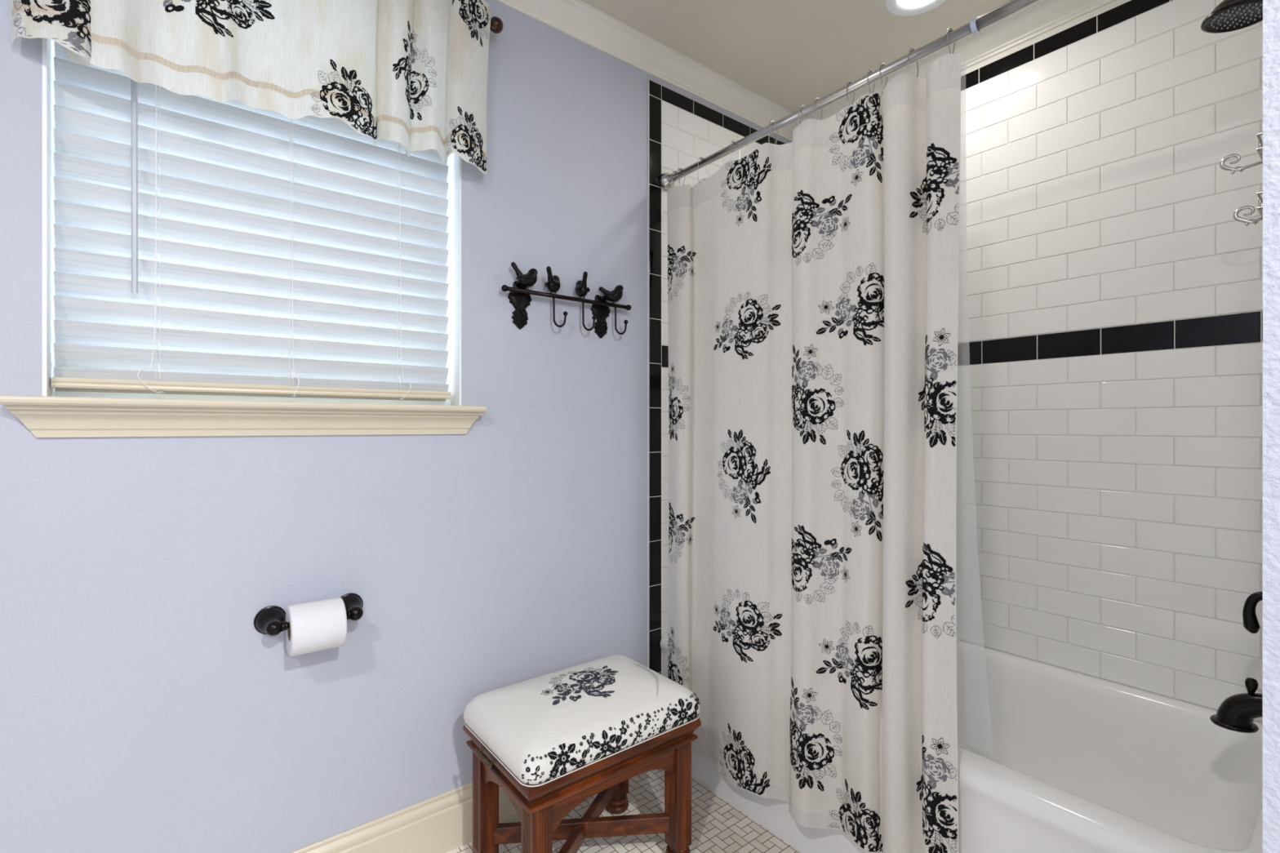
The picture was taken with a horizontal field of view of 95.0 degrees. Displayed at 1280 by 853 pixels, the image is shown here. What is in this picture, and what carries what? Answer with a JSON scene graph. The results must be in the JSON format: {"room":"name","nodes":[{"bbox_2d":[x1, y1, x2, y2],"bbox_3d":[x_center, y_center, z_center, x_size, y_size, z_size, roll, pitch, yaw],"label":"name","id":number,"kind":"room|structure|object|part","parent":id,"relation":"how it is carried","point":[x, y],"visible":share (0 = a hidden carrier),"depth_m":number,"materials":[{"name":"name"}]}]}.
{"room":"bathroom","nodes":[
{"label":"bathroom","id":0,"kind":"room"},
{"bbox_2d":[0,0,791,852],"bbox_3d":[-0.712,-0.073,1.532,3.670,2.438,0.147,0,0,-38],"label":"wall","id":1,"kind":"structure","parent":0,"point":[144,708],"depth_m":1.46,"materials":[{"name":"purple paint"}]},
{"bbox_2d":[0,37,486,437],"bbox_3d":[-0.840,-0.501,1.402,0.912,1.045,0.195,0,0,-38],"label":"window","id":2,"kind":"structure","parent":1,"relation":"in","point":[53,414],"depth_m":1.26,"materials":[{"name":"beige wood"}]},
{"bbox_3d":[-0.840,-0.018,1.402,0.912,0.077,0.195,0,0,-38],"label":"sill","id":3,"kind":"part","parent":2,"relation":"part of","materials":[{"name":"beige wood"}]},
{"bbox_3d":[-0.883,-0.537,1.454,0.805,0.961,0.030,0,0,-38],"label":"frame","id":4,"kind":"part","parent":2,"relation":"part of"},
{"bbox_2d":[51,40,451,401],"bbox_3d":[-0.841,-0.546,1.392,0.788,0.954,0.072,0,0,-38],"label":"window blind","id":5,"kind":"object","parent":2,"relation":"attached to","point":[205,246],"visible":0.78,"depth_m":1.34,"materials":[{"name":"white plastic"}]},
{"bbox_3d":[-1.026,-0.522,1.226,0.010,0.905,0.037,0,0,33],"label":"lift cord","id":6,"kind":"part","parent":5,"relation":"part of","materials":[{"name":"white fabric"}]},
{"bbox_3d":[-1.024,-0.562,1.247,0.009,0.923,0.004,0,0,-24],"label":"ladder cord","id":7,"kind":"part","parent":5,"relation":"part of","materials":[{"name":"white fabric"}]},
{"bbox_3d":[-0.848,-0.086,1.401,0.788,0.020,0.048,0,0,-38],"label":"rail","id":8,"kind":"part","parent":5,"relation":"part of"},
{"bbox_3d":[-0.830,-0.562,1.398,0.009,0.923,0.004,0,0,-24],"label":"ladder cord","id":9,"kind":"part","parent":5,"relation":"part of","materials":[{"name":"white fabric"}]},
{"bbox_3d":[-0.818,-0.522,1.390,0.021,0.904,0.008,0,0,5],"label":"lift cord","id":10,"kind":"part","parent":5,"relation":"part of","materials":[{"name":"white fabric"}]},
{"bbox_3d":[-0.636,-0.562,1.550,0.009,0.923,0.004,0,0,-24],"label":"ladder cord","id":11,"kind":"part","parent":5,"relation":"part of","materials":[{"name":"white fabric"}]},
{"bbox_3d":[-0.620,-0.522,1.545,0.031,0.905,0.009,0,0,-12],"label":"lift cord","id":12,"kind":"part","parent":5,"relation":"part of","materials":[{"name":"white fabric"}]},
{"bbox_2d":[253,592,363,635],"bbox_3d":[-0.754,0.442,1.359,0.229,0.064,0.088,0,0,-38],"label":"paper holder","id":13,"kind":"object","parent":1,"relation":"attached to","point":[269,620],"visible":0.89,"depth_m":1.33,"materials":[{"name":"black metal"}]},
{"bbox_3d":[-0.826,0.442,1.317,0.064,0.064,0.066,0,0,-38],"label":"mounting post","id":14,"kind":"part","parent":13,"relation":"part of","materials":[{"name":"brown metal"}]},
{"bbox_2d":[284,597,346,656],"bbox_3d":[-0.739,0.458,1.339,0.109,0.116,0.114,0,0,-38],"label":"toilet paper roll","id":15,"kind":"object","parent":13,"relation":"on","point":[317,625],"visible":0.95,"depth_m":1.30,"materials":[{"name":"paper"}]},
{"bbox_3d":[-0.696,0.442,1.419,0.064,0.064,0.066,0,0,-38],"label":"mounting post","id":16,"kind":"part","parent":13,"relation":"part of","materials":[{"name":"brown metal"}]},
{"bbox_2d":[288,782,519,852],"bbox_3d":[-1.000,1.069,1.211,2.620,0.154,0.017,0,0,-38],"label":"baseboard","id":17,"kind":"structure","parent":1,"relation":"attached to","point":[442,823],"depth_m":1.54,"materials":[{"name":"beige wood"}]},
{"bbox_2d":[489,16,503,33],"bbox_3d":[-0.798,-1.108,1.331,1.026,0.040,0.080,0,0,-38],"label":"rod","id":18,"kind":"object","parent":1,"relation":"attached to","point":[496,24],"visible":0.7,"depth_m":1.61,"materials":[{"name":"brown metal"}]},
{"bbox_2d":[11,0,490,173],"bbox_3d":[-0.770,-0.907,1.327,0.914,0.464,0.084,0,0,-38],"label":"window valance","id":19,"kind":"object","parent":18,"relation":"hanging from","point":[411,73],"visible":1,"depth_m":1.32,"materials":[{"name":"fabric"}]},
{"bbox_2d":[501,262,631,337],"bbox_3d":[-0.206,-0.379,1.796,0.459,0.186,0.080,0,0,-38],"label":"wall hook rack","id":20,"kind":"object","parent":1,"relation":"attached to","point":[519,296],"visible":1,"depth_m":1.77,"materials":[{"name":"black metal"}]},
{"bbox_2d":[494,0,800,142],"bbox_3d":[-0.658,-1.256,1.447,3.450,0.072,0.068,0,0,-38],"label":"trim","id":21,"kind":"structure","parent":1,"relation":"attached to","point":[578,20],"depth_m":1.99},
{"bbox_2d":[447,769,801,852],"bbox_3d":[0.451,1.196,0.048,3.670,0.100,3.919,0,0,-38],"label":"floor","id":22,"kind":"structure","parent":0,"point":[717,826],"depth_m":1.66,"materials":[{"name":"tile"}]},
{"bbox_2d":[462,654,701,852],"bbox_3d":[-0.152,0.904,1.518,0.532,0.484,0.378,0,0,-38],"label":"vanity stool","id":23,"kind":"object","parent":22,"relation":"on","point":[553,742],"visible":1,"depth_m":1.44,"materials":[{"name":"brown wood"}]},
{"bbox_3d":[-0.396,0.961,1.503,0.050,0.270,0.050,0,0,-38],"label":"leg","id":24,"kind":"part","parent":23,"relation":"part of","materials":[{"name":"brown wood"}]},
{"bbox_3d":[-0.358,0.769,1.372,0.027,0.017,0.092,0,0,-38],"label":"handle","id":25,"kind":"part","parent":23,"relation":"part of","materials":[{"name":"gold metal"}]},
{"bbox_3d":[-0.227,0.961,1.288,0.050,0.270,0.050,0,0,-38],"label":"leg","id":26,"kind":"part","parent":23,"relation":"part of","materials":[{"name":"brown wood"}]},
{"bbox_3d":[-0.148,0.791,1.523,0.501,0.074,0.360,0,0,-38],"label":"seat frame","id":27,"kind":"part","parent":23,"relation":"part of","materials":[{"name":"brown wood"}]},
{"bbox_2d":[463,654,700,784],"bbox_3d":[-0.146,0.711,1.523,0.518,0.098,0.378,0,0,-38],"label":"cushion","id":28,"kind":"object","parent":23,"relation":"on","point":[557,727],"depth_m":1.41,"materials":[{"name":"fabric"}]},
{"bbox_3d":[-0.069,0.961,1.759,0.050,0.270,0.050,0,0,-38],"label":"leg","id":29,"kind":"part","parent":23,"relation":"part of","materials":[{"name":"brown wood"}]},
{"bbox_3d":[0.100,0.961,1.544,0.050,0.270,0.050,0,0,-38],"label":"leg","id":30,"kind":"part","parent":23,"relation":"part of","materials":[{"name":"brown wood"}]},
{"bbox_2d":[660,634,1262,852],"bbox_3d":[0.837,0.938,1.698,0.783,0.417,1.500,0,0,-38],"label":"bathtub","id":31,"kind":"object","parent":22,"relation":"on","point":[1051,759],"visible":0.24,"depth_m":1.54,"materials":[{"name":"white ceramic"}]},
{"bbox_2d":[581,0,1009,112],"bbox_3d":[0.451,-1.342,0.048,3.670,0.100,3.919,0,0,-38],"label":"ceiling","id":32,"kind":"structure","parent":0,"point":[791,54],"depth_m":1.94,"materials":[{"name":"paint"}]},
{"bbox_2d":[884,0,946,16],"bbox_3d":[0.834,-1.289,1.749,0.194,0.006,0.194,0,0,-38],"label":"recessed light","id":33,"kind":"object","parent":32,"relation":"in","point":[898,7],"visible":1,"depth_m":1.80,"materials":[{"name":"white glass"}]},
{"bbox_2d":[955,0,1262,723],"bbox_3d":[1.244,-0.073,1.915,0.120,2.438,1.679,0,0,-38],"label":"wall","id":34,"kind":"structure","parent":0,"point":[1109,498],"depth_m":1.67,"materials":[{"name":"white tile"}]},
{"bbox_2d":[800,0,1115,122],"bbox_3d":[1.126,-1.256,1.925,0.068,0.072,1.517,0,0,-38],"label":"trim","id":35,"kind":"structure","parent":34,"relation":"attached to","point":[1042,16],"depth_m":1.89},
{"bbox_2d":[1262,0,1279,852],"bbox_3d":[1.744,-0.073,0.013,1.454,2.438,2.268,0,0,-38],"label":"wall","id":36,"kind":"structure","parent":0,"point":[1271,8],"depth_m":0.45,"materials":[{"name":"purple paint"}]},
{"bbox_2d":[659,0,1041,190],"bbox_3d":[0.554,-0.861,1.473,0.059,0.059,1.508,0,0,-38],"label":"shower rod","id":37,"kind":"object","parent":36,"relation":"attached to","point":[1011,7],"visible":0.96,"depth_m":1.44,"materials":[{"name":"metal"}]},
{"bbox_2d":[671,170,679,186],"bbox_3d":[0.124,-0.837,2.022,0.016,0.087,0.037,0,0,33],"label":"curtain hook","id":38,"kind":"object","parent":37,"relation":"hanging from","point":[673,171],"visible":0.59,"depth_m":2.01,"materials":[{"name":"metal"}]},
{"bbox_2d":[676,168,684,186],"bbox_3d":[0.140,-0.837,2.001,0.019,0.087,0.037,0,0,30],"label":"curtain hook","id":39,"kind":"object","parent":37,"relation":"hanging from","point":[678,169],"visible":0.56,"depth_m":1.99,"materials":[{"name":"metal"}]},
{"bbox_2d":[697,156,706,184],"bbox_3d":[0.205,-0.837,1.919,0.037,0.087,0.015,0,0,-22],"label":"curtain hook","id":40,"kind":"object","parent":37,"relation":"hanging from","point":[700,157],"visible":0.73,"depth_m":1.91,"materials":[{"name":"metal"}]},
{"bbox_2d":[729,140,739,160],"bbox_3d":[0.293,-0.837,1.806,0.037,0.087,0.014,0,0,-25],"label":"curtain hook","id":41,"kind":"object","parent":37,"relation":"hanging from","point":[732,141],"visible":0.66,"depth_m":1.80,"materials":[{"name":"metal"}]},
{"bbox_2d":[768,120,777,144],"bbox_3d":[0.384,-0.837,1.691,0.038,0.087,0.008,0,0,-38],"label":"curtain hook","id":42,"kind":"object","parent":37,"relation":"hanging from","point":[771,121],"visible":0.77,"depth_m":1.68,"materials":[{"name":"metal"}]},
{"bbox_2d":[666,53,960,852],"bbox_3d":[0.379,0.119,1.630,0.126,1.869,0.991,0,0,-37],"label":"shower curtain","id":43,"kind":"object","parent":42,"relation":"hanging from","point":[813,278],"visible":1,"depth_m":1.49,"materials":[{"name":"fabric"}]},
{"bbox_2d":[797,104,808,125],"bbox_3d":[0.448,-0.837,1.609,0.037,0.087,0.014,0,0,-24],"label":"curtain hook","id":44,"kind":"object","parent":37,"relation":"hanging from","point":[802,105],"visible":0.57,"depth_m":1.60,"materials":[{"name":"metal"}]},
{"bbox_2d":[813,97,822,119],"bbox_3d":[0.476,-0.837,1.573,0.038,0.087,0.008,0,0,-38],"label":"curtain hook","id":45,"kind":"object","parent":37,"relation":"hanging from","point":[815,98],"visible":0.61,"depth_m":1.56,"materials":[{"name":"metal"}]},
{"bbox_2d":[846,80,854,108],"bbox_3d":[0.537,-0.837,1.496,0.038,0.087,0.011,0,0,-38],"label":"curtain hook","id":46,"kind":"object","parent":37,"relation":"hanging from","point":[849,81],"visible":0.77,"depth_m":1.49,"materials":[{"name":"metal"}]},
{"bbox_2d":[866,69,875,93],"bbox_3d":[0.571,-0.837,1.451,0.017,0.087,0.037,0,0,33],"label":"curtain hook","id":47,"kind":"object","parent":37,"relation":"hanging from","point":[869,70],"visible":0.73,"depth_m":1.44,"materials":[{"name":"metal"}]},
{"bbox_2d":[879,62,888,97],"bbox_3d":[0.591,-0.837,1.426,0.017,0.087,0.037,0,0,33],"label":"curtain hook","id":48,"kind":"object","parent":37,"relation":"hanging from","point":[882,64],"visible":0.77,"depth_m":1.42,"materials":[{"name":"metal"}]},
{"bbox_2d":[907,47,918,77],"bbox_3d":[0.637,-0.837,1.368,0.038,0.087,0.013,0,0,-38],"label":"curtain hook","id":49,"kind":"object","parent":37,"relation":"hanging from","point":[912,49],"visible":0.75,"depth_m":1.36,"materials":[{"name":"metal"}]},
{"bbox_2d":[946,27,955,53],"bbox_3d":[0.689,-0.837,1.301,0.013,0.087,0.037,0,0,40],"label":"curtain hook","id":50,"kind":"object","parent":37,"relation":"hanging from","point":[949,29],"visible":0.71,"depth_m":1.29,"materials":[{"name":"metal"}]},
{"bbox_2d":[1200,0,1262,33],"bbox_3d":[1.256,-0.884,1.185,0.113,0.089,0.180,0,0,-38],"label":"shower","id":51,"kind":"object","parent":36,"relation":"attached to","point":[1229,15],"visible":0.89,"depth_m":1.21,"materials":[{"name":"black metal"}]},
{"bbox_2d":[1218,132,1262,226],"bbox_3d":[1.264,-0.661,1.175,0.222,0.523,0.146,0,0,-38],"label":"shower caddy","id":52,"kind":"object","parent":51,"relation":"hanging from","point":[1260,149],"visible":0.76,"depth_m":1.19,"materials":[{"name":"metal"}]},
{"bbox_2d":[1218,132,1262,174],"bbox_3d":[1.264,-0.538,1.175,0.222,0.042,0.146,0,0,-38],"label":"basket","id":53,"kind":"object","parent":52,"relation":"on","point":[1260,149],"depth_m":1.20,"materials":[{"name":"metal"}]},
{"bbox_2d":[1232,191,1262,226],"bbox_3d":[1.271,-0.426,1.167,0.222,0.042,0.126,0,0,-38],"label":"basket","id":54,"kind":"object","parent":52,"relation":"on","point":[1260,208],"depth_m":1.18,"materials":[{"name":"metal"}]},
{"bbox_2d":[1209,677,1262,733],"bbox_3d":[1.260,0.567,1.180,0.072,0.108,0.166,0,0,-38],"label":"tub spout","id":55,"kind":"object","parent":36,"relation":"attached to","point":[1237,713],"visible":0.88,"depth_m":1.19,"materials":[{"name":"black metal"}]},
{"bbox_3d":[1.262,0.577,1.178,0.055,0.078,0.154,0,0,-38],"label":"spout","id":56,"kind":"part","parent":55,"relation":"part of","materials":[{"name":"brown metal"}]},
{"bbox_3d":[1.247,0.533,1.197,0.020,0.039,0.020,0,0,-38],"label":"diverter knob","id":57,"kind":"part","parent":55,"relation":"part of","materials":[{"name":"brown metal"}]},
{"bbox_2d":[1242,591,1262,633],"bbox_3d":[1.276,0.356,1.160,0.164,0.164,0.116,0,0,-38],"label":"shower valve","id":58,"kind":"object","parent":36,"relation":"attached to","point":[1251,623],"visible":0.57,"depth_m":1.19,"materials":[{"name":"black metal"}]}
]}

